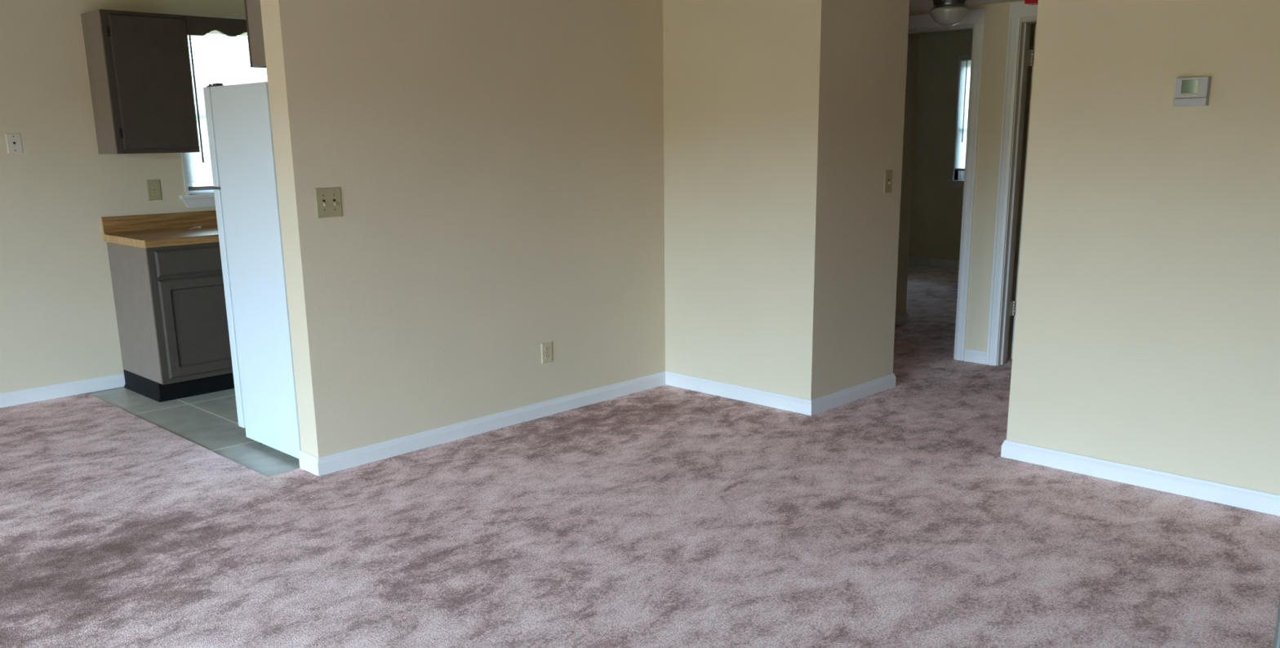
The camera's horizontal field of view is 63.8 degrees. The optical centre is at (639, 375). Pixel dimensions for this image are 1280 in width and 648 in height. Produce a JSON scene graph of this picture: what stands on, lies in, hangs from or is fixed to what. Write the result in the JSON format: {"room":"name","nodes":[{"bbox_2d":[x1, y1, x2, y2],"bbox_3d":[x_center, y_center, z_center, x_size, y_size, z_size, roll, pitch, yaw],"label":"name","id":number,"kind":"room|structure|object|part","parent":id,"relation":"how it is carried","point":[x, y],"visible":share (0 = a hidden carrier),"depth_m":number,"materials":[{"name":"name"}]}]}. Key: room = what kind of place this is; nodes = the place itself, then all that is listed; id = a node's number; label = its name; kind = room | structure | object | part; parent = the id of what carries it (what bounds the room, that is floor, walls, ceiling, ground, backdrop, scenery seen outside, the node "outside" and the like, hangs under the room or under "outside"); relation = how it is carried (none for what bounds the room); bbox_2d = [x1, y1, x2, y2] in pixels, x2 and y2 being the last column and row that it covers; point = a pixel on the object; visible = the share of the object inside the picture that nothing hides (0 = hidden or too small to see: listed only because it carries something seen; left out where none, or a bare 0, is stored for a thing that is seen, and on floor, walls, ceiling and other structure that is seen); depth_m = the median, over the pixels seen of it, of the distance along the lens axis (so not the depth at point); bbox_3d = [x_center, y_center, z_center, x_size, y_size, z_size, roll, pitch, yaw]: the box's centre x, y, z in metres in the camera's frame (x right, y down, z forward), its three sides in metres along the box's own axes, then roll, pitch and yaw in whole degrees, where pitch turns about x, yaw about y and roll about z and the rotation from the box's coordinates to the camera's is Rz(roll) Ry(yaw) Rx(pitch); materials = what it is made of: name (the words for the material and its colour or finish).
{"room":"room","nodes":[
{"label":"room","id":0,"kind":"room"},
{"bbox_2d":[0,0,245,393],"bbox_3d":[-4.111,-0.838,4.834,0.150,2.460,8.760,12,18,43],"label":"wall","id":1,"kind":"structure","parent":0,"point":[59,324],"depth_m":5.66,"materials":[{"name":"beige paint"}]},
{"bbox_2d":[4,133,23,153],"bbox_3d":[-3.322,-1.231,5.462,0.012,0.106,0.074,12,18,43],"label":"cable plate","id":2,"kind":"object","parent":1,"relation":"attached to","point":[13,140],"visible":1,"depth_m":5.46,"materials":[{"name":"beige plastic"}]},
{"bbox_2d":[0,373,124,408],"bbox_3d":[-5.015,0.519,4.056,0.014,0.077,5.708,12,18,43],"label":"baseboard","id":3,"kind":"structure","parent":1,"relation":"attached to","point":[108,382],"depth_m":5.80,"materials":[{"name":"white paint"}]},
{"bbox_2d":[80,8,199,154],"bbox_3d":[-2.774,-1.620,5.735,0.308,0.744,0.447,12,18,43],"label":"upper cabinet","id":4,"kind":"object","parent":1,"relation":"attached to","point":[139,66],"visible":1,"depth_m":5.61,"materials":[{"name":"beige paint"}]},
{"bbox_2d":[185,15,247,36],"bbox_3d":[-2.176,-2.040,6.090,0.019,0.103,1.023,12,18,43],"label":"valance board","id":5,"kind":"object","parent":4,"relation":"attached to","point":[196,25],"visible":0.41,"depth_m":5.83,"materials":[{"name":"brown wood"}]},
{"bbox_2d":[146,179,162,200],"bbox_3d":[-2.838,-1.083,6.011,0.008,0.118,0.078,12,18,43],"label":"wall outlet","id":6,"kind":"object","parent":1,"relation":"attached to","point":[153,186],"visible":1,"depth_m":6.01,"materials":[{"name":"beige plastic"}]},
{"bbox_2d":[151,184,157,189],"bbox_3d":[-2.837,-1.101,6.005,0.004,0.027,0.033,12,18,43],"label":"receptacle","id":7,"kind":"object","parent":6,"relation":"attached to","point":[153,186],"depth_m":6.00,"materials":[{"name":"beige plastic"}]},
{"bbox_2d":[151,191,157,195],"bbox_3d":[-2.837,-1.063,6.014,0.004,0.027,0.033,12,18,43],"label":"receptacle","id":8,"kind":"object","parent":6,"relation":"attached to","point":[153,193],"depth_m":6.01,"materials":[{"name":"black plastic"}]},
{"bbox_2d":[102,210,217,231],"bbox_3d":[-2.504,-0.962,6.382,0.018,0.136,1.564,12,18,43],"label":"backsplash","id":9,"kind":"structure","parent":1,"relation":"attached to","point":[113,223],"depth_m":6.04,"materials":[{"name":"brown wood"}]},
{"bbox_2d":[165,13,245,208],"bbox_3d":[-2.436,-1.631,6.398,0.175,1.108,1.005,12,18,43],"label":"window","id":10,"kind":"structure","parent":1,"relation":"in","point":[199,200],"depth_m":6.18,"materials":[{"name":"white paint"}]},
{"bbox_3d":[-2.410,-1.150,6.492,0.120,0.022,1.005,12,18,43],"label":"sill","id":11,"kind":"part","parent":10,"relation":"part of","materials":[{"name":"white paint"}]},
{"bbox_3d":[-2.478,-1.656,6.434,0.038,0.968,0.823,12,18,43],"label":"sash","id":12,"kind":"part","parent":10,"relation":"part of","materials":[{"name":"white paint"}]},
{"bbox_3d":[-2.479,-1.667,6.433,0.055,1.015,0.895,12,18,43],"label":"frame","id":13,"kind":"part","parent":10,"relation":"part of","materials":[{"name":"white paint"}]},
{"bbox_2d":[184,30,267,191],"bbox_3d":[-2.422,-1.666,6.376,0.044,0.990,0.889,12,18,43],"label":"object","id":14,"kind":"structure","parent":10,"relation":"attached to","point":[198,166],"depth_m":6.21,"materials":[{"name":"white paint"}]},
{"bbox_3d":[-2.421,-1.197,6.491,0.024,0.024,0.879,12,18,43],"label":"rail","id":15,"kind":"part","parent":14,"relation":"part of","materials":[{"name":"grey metal"}]},
{"bbox_2d":[260,0,665,475],"bbox_3d":[-0.680,-0.930,4.955,0.164,2.420,2.208,12,18,43],"label":"wall","id":16,"kind":"structure","parent":0,"point":[497,166],"depth_m":4.76,"materials":[{"name":"beige paint"}]},
{"bbox_2d":[244,0,266,67],"bbox_3d":[-1.301,-1.557,4.518,0.319,0.405,0.759,12,18,43],"label":"upper cabinet","id":17,"kind":"object","parent":16,"relation":"attached to","point":[252,7],"visible":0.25,"depth_m":4.32,"materials":[{"name":"beige paint"}]},
{"bbox_2d":[298,450,318,475],"bbox_3d":[-1.429,0.381,4.453,0.164,0.077,0.014,12,18,43],"label":"baseboard","id":18,"kind":"structure","parent":16,"relation":"attached to","point":[308,462],"depth_m":4.45,"materials":[{"name":"white paint"}]},
{"bbox_2d":[314,186,342,218],"bbox_3d":[-1.283,-0.713,4.251,0.019,0.122,0.119,12,18,43],"label":"light switch","id":19,"kind":"object","parent":16,"relation":"attached to","point":[328,203],"visible":1,"depth_m":4.25,"materials":[{"name":"beige plastic"}]},
{"bbox_2d":[541,341,552,364],"bbox_3d":[-0.474,-0.115,5.248,0.008,0.106,0.072,12,18,43],"label":"wall outlet","id":20,"kind":"object","parent":16,"relation":"attached to","point":[546,348],"visible":1,"depth_m":5.24,"materials":[{"name":"beige plastic"}]},
{"bbox_2d":[544,346,549,351],"bbox_3d":[-0.473,-0.134,5.242,0.004,0.027,0.033,12,18,43],"label":"receptacle","id":21,"kind":"object","parent":20,"relation":"attached to","point":[546,348],"depth_m":5.24,"materials":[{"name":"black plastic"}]},
{"bbox_2d":[545,353,550,359],"bbox_3d":[-0.473,-0.096,5.251,0.004,0.027,0.033,12,18,43],"label":"receptacle","id":22,"kind":"object","parent":20,"relation":"attached to","point":[547,355],"depth_m":5.25,"materials":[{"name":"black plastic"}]},
{"bbox_2d":[0,264,1279,647],"bbox_3d":[0.334,0.307,4.974,7.820,0.060,14.700,12,18,43],"label":"floor","id":23,"kind":"structure","parent":0,"point":[665,516],"depth_m":3.71,"materials":[{"name":"carpet"}]},
{"bbox_2d":[106,241,234,402],"bbox_3d":[-2.308,-0.430,6.275,0.604,0.853,1.504,12,18,43],"label":"base cabinet","id":24,"kind":"object","parent":23,"relation":"on","point":[170,301],"visible":0.46,"depth_m":5.71,"materials":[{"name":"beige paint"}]},
{"bbox_2d":[100,210,219,248],"bbox_3d":[-2.291,-0.917,6.179,0.614,0.136,1.565,12,18,43],"label":"countertop","id":25,"kind":"structure","parent":24,"relation":"on","point":[166,229],"depth_m":5.90,"materials":[{"name":"brown wood"}]},
{"bbox_3d":[-2.397,-0.643,5.704,0.018,0.143,0.563,12,18,43],"label":"drawer","id":26,"kind":"part","parent":24,"relation":"part of","materials":[{"name":"grey wood"}]},
{"bbox_3d":[-2.107,-0.441,6.082,0.019,0.748,1.490,12,18,43],"label":"frame","id":27,"kind":"part","parent":24,"relation":"part of","materials":[{"name":"grey wood"}]},
{"bbox_3d":[-2.392,-0.292,5.786,0.019,0.544,0.563,12,18,43],"label":"door","id":28,"kind":"part","parent":24,"relation":"part of","materials":[{"name":"grey wood"}]},
{"bbox_2d":[203,81,301,458],"bbox_3d":[-1.480,-0.511,4.829,0.638,1.652,0.744,12,18,43],"label":"refrigerator","id":29,"kind":"object","parent":23,"relation":"on","point":[238,117],"visible":0.3,"depth_m":4.53,"materials":[{"name":"white metal"}]},
{"bbox_3d":[-1.664,-1.128,4.861,0.055,0.435,0.742,12,18,43],"label":"freezer door","id":30,"kind":"part","parent":29,"relation":"part of","materials":[{"name":"white metal"}]},
{"bbox_3d":[-1.654,-0.360,5.042,0.055,1.119,0.742,12,18,43],"label":"fridge door","id":31,"kind":"part","parent":29,"relation":"part of","materials":[{"name":"white metal"}]},
{"bbox_2d":[1272,599,1279,647],"bbox_3d":[1.119,0.176,0.915,0.910,2.008,0.035,6,15,28],"label":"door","id":32,"kind":"structure","parent":23,"relation":"on","point":[1277,636],"depth_m":1.16,"materials":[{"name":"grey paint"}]},
{"bbox_2d":[823,0,909,395],"bbox_3d":[-0.091,-1.310,6.502,3.522,2.400,0.681,12,18,43],"label":"wall","id":33,"kind":"structure","parent":0,"point":[871,36],"depth_m":5.32,"materials":[{"name":"beige paint"}]},
{"bbox_2d":[811,373,896,415],"bbox_3d":[1.154,0.096,5.527,0.014,0.077,0.824,12,18,43],"label":"baseboard","id":34,"kind":"structure","parent":33,"relation":"attached to","point":[820,404],"depth_m":5.50,"materials":[{"name":"white paint"}]},
{"bbox_2d":[883,169,892,193],"bbox_3d":[1.321,-1.026,5.451,0.019,0.122,0.075,12,18,43],"label":"light switch","id":35,"kind":"object","parent":33,"relation":"attached to","point":[887,173],"visible":1,"depth_m":5.45,"materials":[{"name":"beige plastic"}]},
{"bbox_2d":[895,32,919,315],"bbox_3d":[1.819,-1.971,9.212,2.715,2.400,3.965,12,18,43],"label":"wall","id":36,"kind":"structure","parent":0,"point":[913,38],"depth_m":7.44,"materials":[{"name":"beige paint"}]},
{"bbox_2d":[894,312,908,325],"bbox_3d":[1.726,-0.365,7.459,0.014,0.077,0.834,12,18,43],"label":"baseboard","id":37,"kind":"structure","parent":36,"relation":"attached to","point":[901,318],"depth_m":7.68,"materials":[{"name":"white paint"}]},
{"bbox_2d":[908,28,973,261],"bbox_3d":[3.639,-2.244,10.279,4.000,2.400,0.150,12,18,43],"label":"wall","id":38,"kind":"structure","parent":0,"point":[936,206],"depth_m":10.70,"materials":[{"name":"beige paint"}]},
{"bbox_2d":[908,257,959,268],"bbox_3d":[3.611,-1.096,10.474,3.640,0.077,0.014,12,18,43],"label":"baseboard","id":39,"kind":"structure","parent":38,"relation":"attached to","point":[912,260],"depth_m":10.93,"materials":[{"name":"white paint"}]},
{"bbox_2d":[947,55,971,187],"bbox_3d":[3.428,-2.554,10.381,0.545,1.303,0.175,12,18,43],"label":"window","id":40,"kind":"structure","parent":38,"relation":"in","point":[954,183],"depth_m":10.55,"materials":[{"name":"white paint"}]},
{"bbox_3d":[3.416,-1.978,10.496,0.545,0.022,0.120,12,18,43],"label":"sill","id":41,"kind":"part","parent":40,"relation":"part of","materials":[{"name":"white paint"}]},
{"bbox_3d":[3.470,-2.593,10.416,0.435,1.210,0.055,12,18,43],"label":"frame","id":42,"kind":"part","parent":40,"relation":"part of","materials":[{"name":"white paint"}]},
{"bbox_2d":[955,57,971,171],"bbox_3d":[3.389,-2.617,10.325,0.429,1.115,0.044,12,18,43],"label":"window blind","id":43,"kind":"object","parent":40,"relation":"attached to","point":[965,73],"visible":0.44,"depth_m":10.43,"materials":[{"name":"white paint"}]},
{"bbox_3d":[3.400,-2.087,10.455,0.419,0.024,0.024,12,18,43],"label":"rail","id":44,"kind":"part","parent":43,"relation":"part of","materials":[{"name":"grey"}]},
{"bbox_3d":[3.469,-2.581,10.418,0.363,1.163,0.038,12,18,43],"label":"sash","id":45,"kind":"part","parent":40,"relation":"part of","materials":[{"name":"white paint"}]},
{"bbox_2d":[909,0,1024,12],"bbox_3d":[1.308,-2.167,5.451,2.427,0.283,1.685,12,18,43],"label":"ceiling","id":46,"kind":"structure","parent":0,"point":[914,5],"depth_m":5.89,"materials":[{"name":"white paint"}]},
{"bbox_2d":[929,0,969,26],"bbox_3d":[1.710,-2.006,5.682,0.214,0.146,0.214,12,18,43],"label":"ceiling light","id":47,"kind":"object","parent":46,"relation":"attached to","point":[944,12],"visible":1,"depth_m":5.61,"materials":[{"name":"white glass"}]},
{"bbox_2d":[1024,0,1038,4],"bbox_3d":[2.232,-2.063,5.650,0.204,0.032,0.100,12,18,43],"label":"ceiling box","id":48,"kind":"object","parent":46,"relation":"attached to","point":[1026,2],"visible":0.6,"depth_m":5.67,"materials":[{"name":"red plastic"}]},
{"bbox_2d":[662,0,1279,494],"bbox_3d":[1.827,-0.781,4.144,4.915,2.400,0.124,12,18,43],"label":"wall","id":49,"kind":"structure","parent":0,"point":[1147,331],"depth_m":4.14,"materials":[{"name":"beige paint"}]},
{"bbox_2d":[665,370,811,415],"bbox_3d":[0.509,0.090,5.587,1.024,0.077,0.014,12,18,43],"label":"baseboard","id":50,"kind":"structure","parent":49,"relation":"attached to","point":[786,402],"depth_m":5.55,"materials":[{"name":"white paint"}]},
{"bbox_2d":[1000,440,1279,515],"bbox_3d":[2.537,0.518,3.660,2.607,0.077,0.014,12,18,43],"label":"baseboard","id":51,"kind":"structure","parent":49,"relation":"attached to","point":[1205,490],"depth_m":4.13,"materials":[{"name":"white paint"}]},
{"bbox_2d":[1172,75,1211,106],"bbox_3d":[2.024,-1.041,3.775,0.118,0.104,0.027,12,18,43],"label":"thermostat","id":52,"kind":"object","parent":49,"relation":"attached to","point":[1190,91],"visible":1,"depth_m":3.76,"materials":[{"name":"grey plastic"}]},
{"bbox_3d":[2.023,-1.005,3.783,0.114,0.028,0.019,12,18,43],"label":"door","id":53,"kind":"part","parent":52,"relation":"part of","materials":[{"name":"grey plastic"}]},
{"bbox_2d":[908,0,1036,354],"bbox_3d":[1.992,-1.285,6.282,2.547,2.400,0.120,12,18,43],"label":"wall","id":54,"kind":"structure","parent":0,"point":[997,15],"depth_m":6.14,"materials":[{"name":"beige paint"}]},
{"bbox_2d":[907,8,985,360],"bbox_3d":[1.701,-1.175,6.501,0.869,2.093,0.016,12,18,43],"label":"trim","id":55,"kind":"structure","parent":54,"relation":"attached to","point":[976,16],"depth_m":6.21,"materials":[{"name":"white paint"}]},
{"bbox_2d":[964,348,986,364],"bbox_3d":[2.084,-0.117,6.384,0.143,0.077,0.014,12,18,43],"label":"baseboard","id":56,"kind":"structure","parent":54,"relation":"attached to","point":[971,355],"depth_m":6.38,"materials":[{"name":"white paint"}]},
{"bbox_2d":[986,1,1037,365],"bbox_3d":[2.443,-1.028,5.799,0.892,2.110,0.016,12,18,43],"label":"trim","id":57,"kind":"structure","parent":54,"relation":"attached to","point":[1017,11],"depth_m":6.04,"materials":[{"name":"white paint"}]},
{"bbox_2d":[996,17,1036,365],"bbox_3d":[2.488,-0.995,5.859,0.778,2.018,0.122,12,18,43],"label":"trim","id":58,"kind":"structure","parent":54,"relation":"attached to","point":[1025,24],"depth_m":6.08,"materials":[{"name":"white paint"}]},
{"bbox_2d":[1008,24,1036,359],"bbox_3d":[2.530,-1.119,6.396,0.037,1.988,0.770,12,18,43],"label":"door","id":59,"kind":"structure","parent":54,"relation":"in","point":[1030,53],"depth_m":6.17,"materials":[{"name":"brown paint"}]},
{"bbox_2d":[1006,22,1036,359],"bbox_3d":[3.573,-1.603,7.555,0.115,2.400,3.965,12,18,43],"label":"door","id":60,"kind":"structure","parent":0,"point":[1033,25],"depth_m":6.24,"materials":[{"name":"beige paint"}]}
]}

